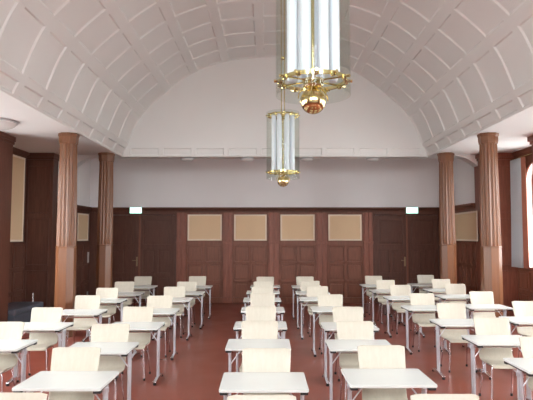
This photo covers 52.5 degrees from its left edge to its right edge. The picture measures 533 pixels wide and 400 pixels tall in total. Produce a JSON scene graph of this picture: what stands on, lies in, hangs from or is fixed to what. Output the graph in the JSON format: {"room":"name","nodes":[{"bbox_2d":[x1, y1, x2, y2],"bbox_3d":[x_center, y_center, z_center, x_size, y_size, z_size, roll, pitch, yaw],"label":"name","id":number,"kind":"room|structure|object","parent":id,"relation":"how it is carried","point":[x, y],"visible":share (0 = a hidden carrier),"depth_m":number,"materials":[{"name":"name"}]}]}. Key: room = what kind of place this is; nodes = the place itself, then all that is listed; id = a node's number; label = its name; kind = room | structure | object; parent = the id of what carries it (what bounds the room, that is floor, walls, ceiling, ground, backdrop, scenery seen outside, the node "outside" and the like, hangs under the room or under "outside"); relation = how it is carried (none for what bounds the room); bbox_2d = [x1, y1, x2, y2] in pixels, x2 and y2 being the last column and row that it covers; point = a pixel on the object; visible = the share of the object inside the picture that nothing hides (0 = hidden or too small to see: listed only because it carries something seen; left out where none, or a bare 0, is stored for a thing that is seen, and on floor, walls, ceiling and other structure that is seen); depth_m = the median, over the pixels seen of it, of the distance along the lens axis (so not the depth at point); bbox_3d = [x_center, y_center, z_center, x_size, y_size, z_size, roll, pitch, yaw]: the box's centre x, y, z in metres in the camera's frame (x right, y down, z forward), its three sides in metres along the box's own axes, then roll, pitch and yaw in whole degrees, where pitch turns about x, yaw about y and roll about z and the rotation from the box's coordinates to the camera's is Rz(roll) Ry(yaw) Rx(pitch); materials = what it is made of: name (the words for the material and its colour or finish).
{"room":"examination hall","nodes":[
{"label":"examination hall","id":0,"kind":"room"},
{"bbox_2d":[0,90,120,156],"bbox_3d":[-4.888,-1.710,5.466,2.463,0.140,16.480,0,-4,0],"label":"ceiling","id":1,"kind":"structure","parent":0,"point":[35,132],"depth_m":10.36,"materials":[{"name":"white paint"}]},
{"bbox_2d":[0,118,17,129],"bbox_3d":[-4.720,-1.302,9.407,0.720,0.150,0.720,0,-4,0],"label":"ceiling lamp","id":2,"kind":"object","parent":1,"relation":"attached to","point":[5,124],"visible":1,"depth_m":9.31,"materials":[{"name":"grey"}]},
{"bbox_2d":[57,155,98,202],"bbox_3d":[-4.640,-0.515,13.474,1.020,1.180,0.320,0,-4,0],"label":"wall","id":3,"kind":"structure","parent":0,"point":[81,159],"depth_m":13.35,"materials":[{"name":"white paint"}]},
{"bbox_2d":[77,160,90,206],"bbox_3d":[-5.635,0.055,6.536,0.970,4.600,18.850,0,-4,0],"label":"wall","id":4,"kind":"structure","parent":0,"point":[84,171],"depth_m":15.28,"materials":[{"name":"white paint"}]},
{"bbox_2d":[0,131,15,321],"bbox_3d":[-5.450,0.660,10.499,0.740,3.920,0.660,0,-4,0],"label":"pier","id":5,"kind":"object","parent":4,"relation":"attached to","point":[7,141],"visible":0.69,"depth_m":10.57,"materials":[{"name":"brown wood"}]},
{"bbox_2d":[8,147,29,302],"bbox_3d":[-5.755,0.751,11.851,0.130,3.918,2.150,0,-4,0],"label":"panelling","id":6,"kind":"object","parent":4,"relation":"attached to","point":[17,249],"visible":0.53,"depth_m":12.53,"materials":[{"name":"brown wood"}]},
{"bbox_2d":[10,154,25,241],"bbox_3d":[-5.754,-0.061,12.011,0.022,1.980,1.600,0,-4,0],"label":"acoustic panel","id":7,"kind":"object","parent":6,"relation":"attached to","point":[18,168],"visible":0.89,"depth_m":12.48,"materials":[{"name":"beige fabric"}]},
{"bbox_2d":[23,153,58,306],"bbox_3d":[-5.465,0.840,13.193,0.710,3.920,0.660,0,-4,0],"label":"pier","id":8,"kind":"object","parent":4,"relation":"attached to","point":[41,168],"visible":0.75,"depth_m":12.95,"materials":[{"name":"brown wood"}]},
{"bbox_2d":[75,205,91,296],"bbox_3d":[-5.085,1.516,14.506,0.130,2.745,2.150,0,-4,0],"label":"panelling","id":9,"kind":"object","parent":4,"relation":"attached to","point":[82,267],"visible":0.31,"depth_m":14.99,"materials":[{"name":"brown wood"}]},
{"bbox_2d":[77,213,88,240],"bbox_3d":[-5.084,0.752,14.963,0.022,0.755,0.860,0,-4,0],"label":"acoustic panel","id":10,"kind":"object","parent":9,"relation":"attached to","point":[82,219],"visible":0.98,"depth_m":14.92,"materials":[{"name":"beige fabric"}]},
{"bbox_2d":[90,159,438,206],"bbox_3d":[0.105,0.627,15.864,12.450,4.700,0.300,0,-4,0],"label":"wall","id":11,"kind":"structure","parent":0,"point":[136,182],"depth_m":15.79,"materials":[{"name":"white paint"}]},
{"bbox_2d":[89,213,97,294],"bbox_3d":[0.050,1.662,15.609,10.400,2.600,0.070,0,-4,0],"label":"trim","id":12,"kind":"structure","parent":11,"relation":"attached to","point":[93,216],"depth_m":15.59,"materials":[{"name":"brown wood"}]},
{"bbox_2d":[112,212,176,302],"bbox_3d":[-3.680,1.650,15.578,2.160,2.620,0.134,0,-4,0],"label":"door","id":13,"kind":"structure","parent":11,"relation":"in","point":[144,243],"depth_m":15.60,"materials":[{"name":"brown wood"}]},
{"bbox_2d":[90,207,438,212],"bbox_3d":[0.050,0.289,15.650,10.400,0.145,0.170,0,-4,0],"label":"trim","id":14,"kind":"structure","parent":11,"relation":"attached to","point":[94,209],"depth_m":15.60,"materials":[{"name":"brown wood"}]},
{"bbox_2d":[176,212,372,302],"bbox_3d":[0.235,1.650,15.575,5.690,2.620,0.120,0,-4,0],"label":"panelling","id":15,"kind":"object","parent":11,"relation":"attached to","point":[273,217],"visible":0.74,"depth_m":15.55,"materials":[{"name":"brown wood"}]},
{"bbox_2d":[186,213,363,302],"bbox_3d":[0.235,1.599,15.608,5.670,2.725,0.080,0,-4,0],"label":"panelling","id":16,"kind":"object","parent":11,"relation":"attached to","point":[345,259],"visible":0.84,"depth_m":15.57,"materials":[{"name":"red wood"}]},
{"bbox_2d":[187,215,221,240],"bbox_3d":[-1.790,0.798,15.641,0.990,0.755,0.022,0,-4,0],"label":"acoustic panel","id":17,"kind":"object","parent":16,"relation":"attached to","point":[200,227],"visible":1,"depth_m":15.64,"materials":[{"name":"beige fabric"}]},
{"bbox_2d":[234,215,266,240],"bbox_3d":[-0.468,0.798,15.641,0.945,0.755,0.022,0,-4,0],"label":"acoustic panel","id":18,"kind":"object","parent":16,"relation":"attached to","point":[246,227],"visible":1,"depth_m":15.64,"materials":[{"name":"beige fabric"}]},
{"bbox_2d":[280,215,314,240],"bbox_3d":[0.900,0.798,15.641,0.990,0.755,0.022,0,-4,0],"label":"acoustic panel","id":19,"kind":"object","parent":16,"relation":"attached to","point":[292,227],"visible":1,"depth_m":15.64,"materials":[{"name":"beige fabric"}]},
{"bbox_2d":[328,215,361,240],"bbox_3d":[2.272,0.798,15.641,0.965,0.755,0.022,0,-4,0],"label":"acoustic panel","id":20,"kind":"object","parent":16,"relation":"attached to","point":[340,227],"visible":1,"depth_m":15.64,"materials":[{"name":"beige fabric"}]},
{"bbox_2d":[372,212,439,302],"bbox_3d":[4.050,1.650,15.578,1.960,2.620,0.134,0,-4,0],"label":"door","id":21,"kind":"structure","parent":11,"relation":"in","point":[406,246],"depth_m":15.61,"materials":[{"name":"brown wood"}]},
{"bbox_2d":[0,0,532,156],"bbox_3d":[0.220,-2.986,5.651,7.968,2.710,16.280,0,-4,0],"label":"ceiling","id":22,"kind":"structure","parent":0,"point":[458,69],"depth_m":10.19,"materials":[{"name":"white paint"}]},
{"bbox_2d":[266,0,299,186],"bbox_3d":[0.274,-2.093,9.059,0.576,3.757,0.576,0,-4,0],"label":"chandelier","id":23,"kind":"object","parent":22,"relation":"hanging from","point":[283,170],"visible":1,"depth_m":8.88,"materials":[{"name":"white glass"}]},
{"bbox_2d":[274,0,352,113],"bbox_3d":[0.342,-2.466,4.073,0.576,3.677,0.576,0,-4,0],"label":"chandelier","id":24,"kind":"object","parent":22,"relation":"hanging from","point":[309,22],"visible":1,"depth_m":3.89,"materials":[{"name":"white glass"}]},
{"bbox_2d":[0,303,532,399],"bbox_3d":[0.105,2.410,6.379,12.450,0.120,18.850,0,-4,0],"label":"floor","id":25,"kind":"structure","parent":0,"point":[196,372],"depth_m":8.35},
{"bbox_2d":[0,322,24,391],"bbox_3d":[-3.049,1.866,6.031,0.434,0.919,0.574,0,-4,0],"label":"shell chair","id":26,"kind":"object","parent":25,"relation":"on","point":[8,330],"visible":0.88,"depth_m":6.27,"materials":[{"name":"beige wood"}]},
{"bbox_2d":[0,339,37,391],"bbox_3d":[-2.979,1.954,5.928,0.700,0.730,0.550,0,-4,0],"label":"desk","id":27,"kind":"object","parent":25,"relation":"on","point":[7,346],"visible":1,"depth_m":5.94,"materials":[{"name":"white laminate"}]},
{"bbox_2d":[0,392,47,399],"bbox_3d":[-1.619,1.675,3.163,0.434,0.919,0.575,0,-4,0],"label":"shell chair","id":28,"kind":"object","parent":25,"relation":"on","point":[3,395],"visible":1,"depth_m":3.46,"materials":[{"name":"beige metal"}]},
{"bbox_2d":[8,293,42,321],"bbox_3d":[-5.350,2.367,11.457,0.700,0.640,1.458,0,-4,0],"label":"bench","id":29,"kind":"object","parent":25,"relation":"on","point":[17,311],"visible":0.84,"depth_m":11.25,"materials":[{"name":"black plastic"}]},
{"bbox_2d":[16,307,62,382],"bbox_3d":[-3.080,1.951,7.304,0.434,0.919,0.575,0,-4,0],"label":"shell chair","id":30,"kind":"object","parent":25,"relation":"on","point":[39,314],"visible":0.59,"depth_m":7.48,"materials":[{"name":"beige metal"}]},
{"bbox_2d":[6,322,73,385],"bbox_3d":[-3.008,2.037,7.175,0.700,0.730,0.550,0,-4,0],"label":"desk","id":31,"kind":"object","parent":25,"relation":"on","point":[29,327],"visible":0.5,"depth_m":7.18,"materials":[{"name":"white laminate"}]},
{"bbox_2d":[12,371,118,399],"bbox_3d":[-1.648,1.857,4.471,0.700,0.730,0.550,0,-4,0],"label":"desk","id":32,"kind":"object","parent":25,"relation":"on","point":[97,382],"visible":0.98,"depth_m":4.44,"materials":[{"name":"white laminate"}]},
{"bbox_2d":[54,132,79,337],"bbox_3d":[-3.880,0.659,10.479,0.379,3.919,0.379,0,-4,0],"label":"fluted column","id":33,"kind":"structure","parent":25,"relation":"on","point":[66,232],"depth_m":10.36,"materials":[{"name":"brown wood"}]},
{"bbox_2d":[48,347,100,399],"bbox_3d":[-1.710,1.769,4.575,0.434,0.919,0.574,0,-4,0],"label":"shell chair","id":34,"kind":"object","parent":25,"relation":"on","point":[63,358],"visible":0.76,"depth_m":4.83,"materials":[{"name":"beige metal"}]},
{"bbox_2d":[58,309,107,346],"bbox_3d":[-2.931,2.125,8.502,0.700,0.730,0.550,0,-4,0],"label":"desk","id":35,"kind":"object","parent":25,"relation":"on","point":[97,313],"visible":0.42,"depth_m":8.51,"materials":[{"name":"white laminate"}]},
{"bbox_2d":[66,295,100,346],"bbox_3d":[-3.012,2.053,8.835,0.434,0.919,0.575,0,-4,0],"label":"shell chair","id":36,"kind":"object","parent":25,"relation":"on","point":[81,301],"visible":0.59,"depth_m":9.05,"materials":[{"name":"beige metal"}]},
{"bbox_2d":[69,342,138,399],"bbox_3d":[-1.780,1.944,5.779,0.700,0.730,0.550,0,-4,0],"label":"desk","id":37,"kind":"object","parent":25,"relation":"on","point":[108,349],"visible":0.7,"depth_m":5.78,"materials":[{"name":"white laminate"}]},
{"bbox_2d":[90,288,118,334],"bbox_3d":[-3.077,2.142,10.177,0.434,0.919,0.575,0,-4,-1],"label":"shell chair","id":38,"kind":"object","parent":25,"relation":"on","point":[103,292],"visible":0.59,"depth_m":10.41,"materials":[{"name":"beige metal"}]},
{"bbox_2d":[95,152,114,316],"bbox_3d":[-3.880,0.825,12.974,0.379,3.919,0.379,0,-4,0],"label":"fluted column","id":39,"kind":"structure","parent":25,"relation":"on","point":[104,252],"depth_m":12.87,"materials":[{"name":"brown wood"}]},
{"bbox_2d":[82,298,127,341],"bbox_3d":[-3.008,2.228,10.049,0.700,0.730,0.550,0,-4,0],"label":"desk","id":40,"kind":"object","parent":25,"relation":"on","point":[119,301],"visible":0.47,"depth_m":10.01,"materials":[{"name":"white laminate"}]},
{"bbox_2d":[91,324,129,399],"bbox_3d":[-1.776,1.856,5.882,0.434,0.919,0.574,0,-4,-1],"label":"shell chair","id":41,"kind":"object","parent":25,"relation":"on","point":[99,332],"visible":0.38,"depth_m":6.12,"materials":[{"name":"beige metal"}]},
{"bbox_2d":[110,282,134,320],"bbox_3d":[-3.118,2.237,11.594,0.434,0.919,0.574,0,-4,0],"label":"shell chair","id":42,"kind":"object","parent":25,"relation":"on","point":[123,286],"visible":0.42,"depth_m":11.84,"materials":[{"name":"beige wood"}]},
{"bbox_2d":[116,307,153,380],"bbox_3d":[-1.818,1.956,7.383,0.434,0.919,0.574,0,-4,0],"label":"shell chair","id":43,"kind":"object","parent":25,"relation":"on","point":[130,314],"visible":0.57,"depth_m":7.61,"materials":[{"name":"beige wood"}]},
{"bbox_2d":[112,322,164,385],"bbox_3d":[-1.758,2.039,7.215,0.700,0.730,0.550,0,-4,0],"label":"desk","id":44,"kind":"object","parent":25,"relation":"on","point":[155,326],"visible":0.5,"depth_m":7.20,"materials":[{"name":"white laminate"}]},
{"bbox_2d":[131,276,151,306],"bbox_3d":[-3.067,2.340,13.141,0.434,0.919,0.574,0,-4,1],"label":"shell chair","id":45,"kind":"object","parent":25,"relation":"on","point":[139,280],"visible":0.52,"depth_m":13.37,"materials":[{"name":"beige wood"}]},
{"bbox_2d":[132,308,179,359],"bbox_3d":[-1.780,2.133,8.612,0.700,0.730,0.550,0,-4,0],"label":"desk","id":46,"kind":"object","parent":25,"relation":"on","point":[172,311],"visible":0.71,"depth_m":8.58,"materials":[{"name":"white laminate"}]},
{"bbox_2d":[141,296,172,356],"bbox_3d":[-1.792,2.050,8.800,0.434,0.919,0.574,0,-4,0],"label":"shell chair","id":47,"kind":"object","parent":25,"relation":"on","point":[152,301],"visible":0.59,"depth_m":9.04,"materials":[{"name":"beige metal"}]},
{"bbox_2d":[152,297,192,340],"bbox_3d":[-1.778,2.238,10.199,0.700,0.730,0.550,0,-4,0],"label":"desk","id":48,"kind":"object","parent":25,"relation":"on","point":[187,300],"visible":0.62,"depth_m":10.15,"materials":[{"name":"white laminate"}]},
{"bbox_2d":[160,287,185,337],"bbox_3d":[-1.805,2.156,10.387,0.434,0.919,0.574,0,-4,-1],"label":"shell chair","id":49,"kind":"object","parent":25,"relation":"on","point":[168,291],"visible":0.59,"depth_m":10.62,"materials":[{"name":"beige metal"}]},
{"bbox_2d":[177,282,196,326],"bbox_3d":[-1.754,2.237,11.594,0.434,0.919,0.574,0,-4,1],"label":"shell chair","id":50,"kind":"object","parent":25,"relation":"on","point":[190,286],"visible":0.52,"depth_m":11.84,"materials":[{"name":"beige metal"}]},
{"bbox_2d":[169,291,204,328],"bbox_3d":[-1.678,2.318,11.396,0.700,0.730,0.550,0,-4,0],"label":"desk","id":51,"kind":"object","parent":25,"relation":"on","point":[200,293],"visible":0.59,"depth_m":11.37,"materials":[{"name":"white laminate"}]},
{"bbox_2d":[186,276,205,315],"bbox_3d":[-1.721,2.343,13.191,0.434,0.919,0.574,0,-4,0],"label":"shell chair","id":52,"kind":"object","parent":25,"relation":"on","point":[201,280],"visible":0.46,"depth_m":13.45,"materials":[{"name":"beige wood"}]},
{"bbox_2d":[225,339,290,395],"bbox_3d":[-0.088,1.956,5.958,0.700,0.730,0.550,0,-4,0],"label":"desk","id":53,"kind":"object","parent":25,"relation":"on","point":[233,345],"visible":0.73,"depth_m":5.94,"materials":[{"name":"white laminate"}]},
{"bbox_2d":[239,321,277,394],"bbox_3d":[-0.080,1.871,6.106,0.434,0.919,0.574,0,-4,0],"label":"shell chair","id":54,"kind":"object","parent":25,"relation":"on","point":[250,329],"visible":0.25,"depth_m":6.37,"materials":[{"name":"beige wood"}]},
{"bbox_2d":[233,321,286,371],"bbox_3d":[-0.079,2.042,7.255,0.700,0.730,0.550,0,-4,0],"label":"desk","id":55,"kind":"object","parent":25,"relation":"on","point":[282,326],"visible":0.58,"depth_m":7.20,"materials":[{"name":"white laminate"}]},
{"bbox_2d":[246,306,275,320],"bbox_3d":[-0.085,1.959,7.433,0.434,0.919,0.575,0,-4,1],"label":"shell chair","id":56,"kind":"object","parent":25,"relation":"on","point":[253,313],"visible":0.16,"depth_m":7.70,"materials":[{"name":"beige wood"}]},
{"bbox_2d":[227,395,295,399],"bbox_3d":[-0.028,1.671,3.113,0.434,0.919,0.574,0,-4,-1],"label":"shell chair","id":57,"kind":"object","parent":25,"relation":"on","point":[233,397],"visible":1,"depth_m":3.41,"materials":[{"name":"beige wood"}]},
{"bbox_2d":[250,293,274,305],"bbox_3d":[-0.068,2.077,9.199,0.434,0.919,0.575,0,-4,0],"label":"shell chair","id":58,"kind":"object","parent":25,"relation":"on","point":[256,299],"visible":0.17,"depth_m":9.46,"materials":[{"name":"beige wood"}]},
{"bbox_2d":[219,372,308,399],"bbox_3d":[-0.022,1.854,4.431,0.700,0.730,0.550,0,-4,0],"label":"desk","id":59,"kind":"object","parent":25,"relation":"on","point":[232,382],"visible":0.98,"depth_m":4.40,"materials":[{"name":"white laminate"}]},
{"bbox_2d":[242,348,290,394],"bbox_3d":[-0.003,1.766,4.535,0.434,0.919,0.574,0,-4,1],"label":"shell chair","id":60,"kind":"object","parent":25,"relation":"on","point":[253,359],"visible":0.58,"depth_m":4.80,"materials":[{"name":"beige wood"}]},
{"bbox_2d":[300,281,319,325],"bbox_3d":[0.974,2.250,11.794,0.434,0.919,0.575,0,-4,-1],"label":"shell chair","id":61,"kind":"object","parent":25,"relation":"on","point":[303,284],"visible":0.38,"depth_m":12.05,"materials":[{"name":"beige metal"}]},
{"bbox_2d":[299,297,334,339],"bbox_3d":[0.982,2.245,10.299,0.700,0.730,0.550,0,-4,0],"label":"desk","id":62,"kind":"object","parent":25,"relation":"on","point":[302,299],"visible":0.57,"depth_m":10.26,"materials":[{"name":"white laminate"}]},
{"bbox_2d":[306,286,329,336],"bbox_3d":[1.013,2.164,10.496,0.434,0.919,0.575,0,-4,-1],"label":"shell chair","id":63,"kind":"object","parent":25,"relation":"on","point":[312,291],"visible":0.45,"depth_m":10.75,"materials":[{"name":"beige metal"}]},
{"bbox_2d":[317,294,342,353],"bbox_3d":[1.089,2.063,8.990,0.434,0.919,0.575,0,-4,0],"label":"shell chair","id":64,"kind":"object","parent":25,"relation":"on","point":[323,299],"visible":0.41,"depth_m":9.23,"materials":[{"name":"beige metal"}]},
{"bbox_2d":[310,306,350,356],"bbox_3d":[1.091,2.149,8.852,0.700,0.730,0.550,0,-4,0],"label":"desk","id":65,"kind":"object","parent":25,"relation":"on","point":[315,309],"visible":0.56,"depth_m":8.81,"materials":[{"name":"white laminate"}]},
{"bbox_2d":[332,307,362,380],"bbox_3d":[1.151,1.955,7.364,0.434,0.919,0.574,0,-4,0],"label":"shell chair","id":66,"kind":"object","parent":25,"relation":"on","point":[339,313],"visible":0.27,"depth_m":7.62,"materials":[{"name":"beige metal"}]},
{"bbox_2d":[321,322,378,385],"bbox_3d":[1.098,2.037,7.175,0.700,0.730,0.550,0,-4,0],"label":"desk","id":67,"kind":"object","parent":25,"relation":"on","point":[329,327],"visible":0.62,"depth_m":7.12,"materials":[{"name":"white laminate"}]},
{"bbox_2d":[336,321,373,399],"bbox_3d":[1.041,1.869,6.076,0.434,0.919,0.574,0,-4,0],"label":"shell chair","id":68,"kind":"object","parent":25,"relation":"on","point":[345,329],"visible":0.38,"depth_m":6.32,"materials":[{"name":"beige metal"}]},
{"bbox_2d":[325,339,390,399],"bbox_3d":[1.022,1.954,5.928,0.700,0.730,0.550,0,-4,0],"label":"desk","id":69,"kind":"object","parent":25,"relation":"on","point":[336,346],"visible":0.66,"depth_m":5.94,"materials":[{"name":"white laminate"}]},
{"bbox_2d":[365,276,385,314],"bbox_3d":[2.698,2.353,13.340,0.434,0.919,0.574,0,-4,0],"label":"shell chair","id":70,"kind":"object","parent":25,"relation":"on","point":[368,279],"visible":0.56,"depth_m":13.58,"materials":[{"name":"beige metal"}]},
{"bbox_2d":[357,345,407,399],"bbox_3d":[1.052,1.775,4.665,0.434,0.919,0.574,0,-4,0],"label":"shell chair","id":71,"kind":"object","parent":25,"relation":"on","point":[369,356],"visible":0.73,"depth_m":4.91,"materials":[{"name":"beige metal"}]},
{"bbox_2d":[369,289,405,325],"bbox_3d":[2.640,2.345,11.795,0.700,0.730,0.550,0,-4,0],"label":"desk","id":72,"kind":"object","parent":25,"relation":"on","point":[374,291],"visible":0.56,"depth_m":11.78,"materials":[{"name":"white laminate"}]},
{"bbox_2d":[376,280,399,323],"bbox_3d":[2.713,2.267,12.043,0.434,0.919,0.574,0,-4,-1],"label":"shell chair","id":73,"kind":"object","parent":25,"relation":"on","point":[380,284],"visible":0.55,"depth_m":12.28,"materials":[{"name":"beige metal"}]},
{"bbox_2d":[341,369,436,399],"bbox_3d":[1.018,1.863,4.561,0.700,0.730,0.550,0,-4,0],"label":"desk","id":74,"kind":"object","parent":25,"relation":"on","point":[356,379],"visible":1,"depth_m":4.52,"materials":[{"name":"white laminate"}]},
{"bbox_2d":[389,285,416,333],"bbox_3d":[2.745,2.183,10.796,0.434,0.919,0.575,0,-4,-1],"label":"shell chair","id":75,"kind":"object","parent":25,"relation":"on","point":[395,290],"visible":0.56,"depth_m":11.02,"materials":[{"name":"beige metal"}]},
{"bbox_2d":[383,296,424,337],"bbox_3d":[2.671,2.258,10.488,0.700,0.730,0.550,0,-4,0],"label":"desk","id":76,"kind":"object","parent":25,"relation":"on","point":[389,298],"visible":0.64,"depth_m":10.46,"materials":[{"name":"white laminate"}]},
{"bbox_2d":[409,293,441,351],"bbox_3d":[2.721,2.076,9.179,0.434,0.919,0.574,0,-4,0],"label":"shell chair","id":77,"kind":"object","parent":25,"relation":"on","point":[421,319],"visible":0.74,"depth_m":9.36,"materials":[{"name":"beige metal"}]},
{"bbox_2d":[401,305,450,354],"bbox_3d":[2.659,2.159,9.011,0.700,0.730,0.550,0,-4,0],"label":"desk","id":78,"kind":"object","parent":25,"relation":"on","point":[409,308],"visible":0.54,"depth_m":8.97,"materials":[{"name":"white laminate"}]},
{"bbox_2d":[417,275,434,300],"bbox_3d":[4.097,2.373,13.639,0.434,0.919,0.575,0,-4,1],"label":"shell chair","id":79,"kind":"object","parent":25,"relation":"on","point":[421,278],"visible":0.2,"depth_m":13.89,"materials":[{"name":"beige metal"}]},
{"bbox_2d":[431,279,449,304],"bbox_3d":[4.070,2.286,12.327,0.434,0.919,0.574,0,-4,0],"label":"shell chair","id":80,"kind":"object","parent":25,"relation":"on","point":[436,283],"visible":0.32,"depth_m":12.58,"materials":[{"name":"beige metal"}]},
{"bbox_2d":[410,394,478,399],"bbox_3d":[1.128,1.673,3.133,0.434,0.919,0.574,0,-4,0],"label":"shell chair","id":81,"kind":"object","parent":25,"relation":"on","point":[415,396],"visible":1,"depth_m":3.43,"materials":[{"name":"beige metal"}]},
{"bbox_2d":[437,152,456,283],"bbox_3d":[4.350,0.825,12.974,0.379,3.919,0.379,0,-4,0],"label":"fluted column","id":82,"kind":"structure","parent":25,"relation":"on","point":[447,231],"depth_m":12.88,"materials":[{"name":"brown wood"}]},
{"bbox_2d":[434,294,475,332],"bbox_3d":[3.769,2.274,10.727,0.700,0.730,0.550,0,-4,0],"label":"desk","id":83,"kind":"object","parent":25,"relation":"on","point":[444,297],"visible":0.47,"depth_m":10.73,"materials":[{"name":"white laminate"}]},
{"bbox_2d":[436,303,476,372],"bbox_3d":[2.767,1.985,7.817,0.434,0.919,0.575,0,-4,0],"label":"shell chair","id":84,"kind":"object","parent":25,"relation":"on","point":[444,310],"visible":0.68,"depth_m":8.03,"materials":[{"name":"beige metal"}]},
{"bbox_2d":[444,284,469,310],"bbox_3d":[3.955,2.201,11.060,0.434,0.919,0.575,0,-4,1],"label":"shell chair","id":85,"kind":"object","parent":25,"relation":"on","point":[449,288],"visible":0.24,"depth_m":11.31,"materials":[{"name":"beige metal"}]},
{"bbox_2d":[429,319,490,379],"bbox_3d":[2.690,2.057,7.485,0.700,0.730,0.550,0,-4,0],"label":"desk","id":86,"kind":"object","parent":25,"relation":"on","point":[444,324],"visible":0.68,"depth_m":7.45,"materials":[{"name":"white laminate"}]},
{"bbox_2d":[469,291,495,334],"bbox_3d":[3.892,2.097,9.504,0.434,0.919,0.575,0,-4,0],"label":"shell chair","id":87,"kind":"object","parent":25,"relation":"on","point":[476,297],"visible":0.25,"depth_m":9.74,"materials":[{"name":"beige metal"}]},
{"bbox_2d":[462,304,512,352],"bbox_3d":[3.731,2.170,9.171,0.700,0.730,0.550,0,-4,0],"label":"desk","id":88,"kind":"object","parent":25,"relation":"on","point":[472,307],"visible":0.59,"depth_m":9.13,"materials":[{"name":"white laminate"}]},
{"bbox_2d":[477,132,502,317],"bbox_3d":[4.350,0.659,10.479,0.379,3.919,0.379,0,-4,0],"label":"fluted column","id":89,"kind":"structure","parent":25,"relation":"on","point":[490,222],"depth_m":10.38,"materials":[{"name":"brown wood"}]},
{"bbox_2d":[461,335,531,399],"bbox_3d":[2.692,1.973,6.218,0.700,0.730,0.550,0,-4,0],"label":"desk","id":90,"kind":"object","parent":25,"relation":"on","point":[481,341],"visible":0.65,"depth_m":6.21,"materials":[{"name":"white laminate"}]},
{"bbox_2d":[473,317,525,399],"bbox_3d":[2.756,1.887,6.346,0.434,0.919,0.575,0,-4,1],"label":"shell chair","id":91,"kind":"object","parent":25,"relation":"on","point":[493,357],"visible":0.75,"depth_m":6.52,"materials":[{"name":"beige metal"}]},
{"bbox_2d":[499,316,532,373],"bbox_3d":[3.782,2.072,7.704,0.700,0.730,0.550,0,-4,0],"label":"desk","id":92,"kind":"object","parent":25,"relation":"on","point":[515,320],"visible":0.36,"depth_m":7.71,"materials":[{"name":"white laminate"}]},
{"bbox_2d":[503,358,532,399],"bbox_3d":[2.659,1.891,4.990,0.700,0.730,0.550,0,-4,0],"label":"desk","id":93,"kind":"object","parent":25,"relation":"on","point":[525,365],"visible":1,"depth_m":5.00,"materials":[{"name":"white laminate"}]},
{"bbox_2d":[512,301,532,357],"bbox_3d":[3.999,2.000,8.037,0.434,0.919,0.575,0,-4,0],"label":"shell chair","id":94,"kind":"object","parent":25,"relation":"on","point":[520,308],"visible":0.67,"depth_m":8.28,"materials":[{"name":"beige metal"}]},
{"bbox_2d":[519,336,532,399],"bbox_3d":[2.737,1.803,5.093,0.434,0.919,0.574,0,-4,0],"label":"shell chair","id":95,"kind":"object","parent":25,"relation":"on","point":[526,343],"visible":0.8,"depth_m":5.34,"materials":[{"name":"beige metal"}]},
{"bbox_2d":[96,57,455,158],"bbox_3d":[0.105,-2.618,13.945,12.450,3.080,0.320,0,-4,0],"label":"wall","id":96,"kind":"structure","parent":0,"point":[224,104],"depth_m":13.76,"materials":[{"name":"paint"}]},
{"bbox_2d":[124,147,426,156],"bbox_3d":[0.220,-1.218,13.669,7.660,0.252,0.046,0,-4,0],"label":"trim","id":97,"kind":"structure","parent":96,"relation":"attached to","point":[129,151],"depth_m":13.66,"materials":[{"name":"paint"}]},
{"bbox_2d":[454,155,477,167],"bbox_3d":[5.100,-0.515,13.474,1.000,1.180,0.320,0,-4,0],"label":"wall","id":98,"kind":"structure","parent":0,"point":[470,159],"depth_m":13.35,"materials":[{"name":"white paint"}]},
{"bbox_2d":[429,106,532,156],"bbox_3d":[5.213,-1.710,5.466,2.233,0.140,16.480,0,-4,0],"label":"ceiling","id":99,"kind":"structure","parent":0,"point":[513,131],"depth_m":10.99,"materials":[{"name":"white paint"}]},
{"bbox_2d":[453,159,532,266],"bbox_3d":[5.790,0.055,6.536,1.080,4.600,18.850,0,-4,0],"label":"wall","id":100,"kind":"structure","parent":0,"point":[464,185],"depth_m":13.97,"materials":[{"name":"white paint"}]},
{"bbox_2d":[455,203,476,303],"bbox_3d":[5.185,1.516,14.506,0.130,2.745,2.150,0,-4,0],"label":"panelling","id":101,"kind":"object","parent":100,"relation":"attached to","point":[465,250],"visible":0.38,"depth_m":14.03,"materials":[{"name":"red wood"}]},
{"bbox_2d":[455,211,477,240],"bbox_3d":[5.184,0.694,14.085,0.022,0.755,1.620,0,-4,0],"label":"acoustic panel","id":102,"kind":"object","parent":101,"relation":"attached to","point":[466,223],"visible":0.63,"depth_m":14.00,"materials":[{"name":"beige fabric"}]},
{"bbox_2d":[474,153,518,315],"bbox_3d":[5.595,0.840,13.193,0.870,3.920,0.660,0,-4,0],"label":"pier","id":103,"kind":"object","parent":100,"relation":"attached to","point":[509,273],"visible":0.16,"depth_m":12.97,"materials":[{"name":"brown wood"}]},
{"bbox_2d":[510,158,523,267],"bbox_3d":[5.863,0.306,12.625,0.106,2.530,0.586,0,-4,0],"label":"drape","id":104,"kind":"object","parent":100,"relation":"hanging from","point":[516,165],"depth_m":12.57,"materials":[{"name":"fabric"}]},
{"bbox_2d":[510,153,531,268],"bbox_3d":[5.900,0.245,11.915,0.180,2.557,2.010,0,-4,0],"label":"curtain","id":105,"kind":"object","parent":100,"relation":"hanging from","point":[519,219],"visible":1,"depth_m":12.48,"materials":[{"name":"grey fabric"}]},
{"bbox_2d":[512,146,532,300],"bbox_3d":[5.965,0.751,11.851,0.130,3.918,2.150,0,-4,0],"label":"panelling","id":106,"kind":"object","parent":100,"relation":"attached to","point":[525,276],"visible":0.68,"depth_m":12.46,"materials":[{"name":"red wood"}]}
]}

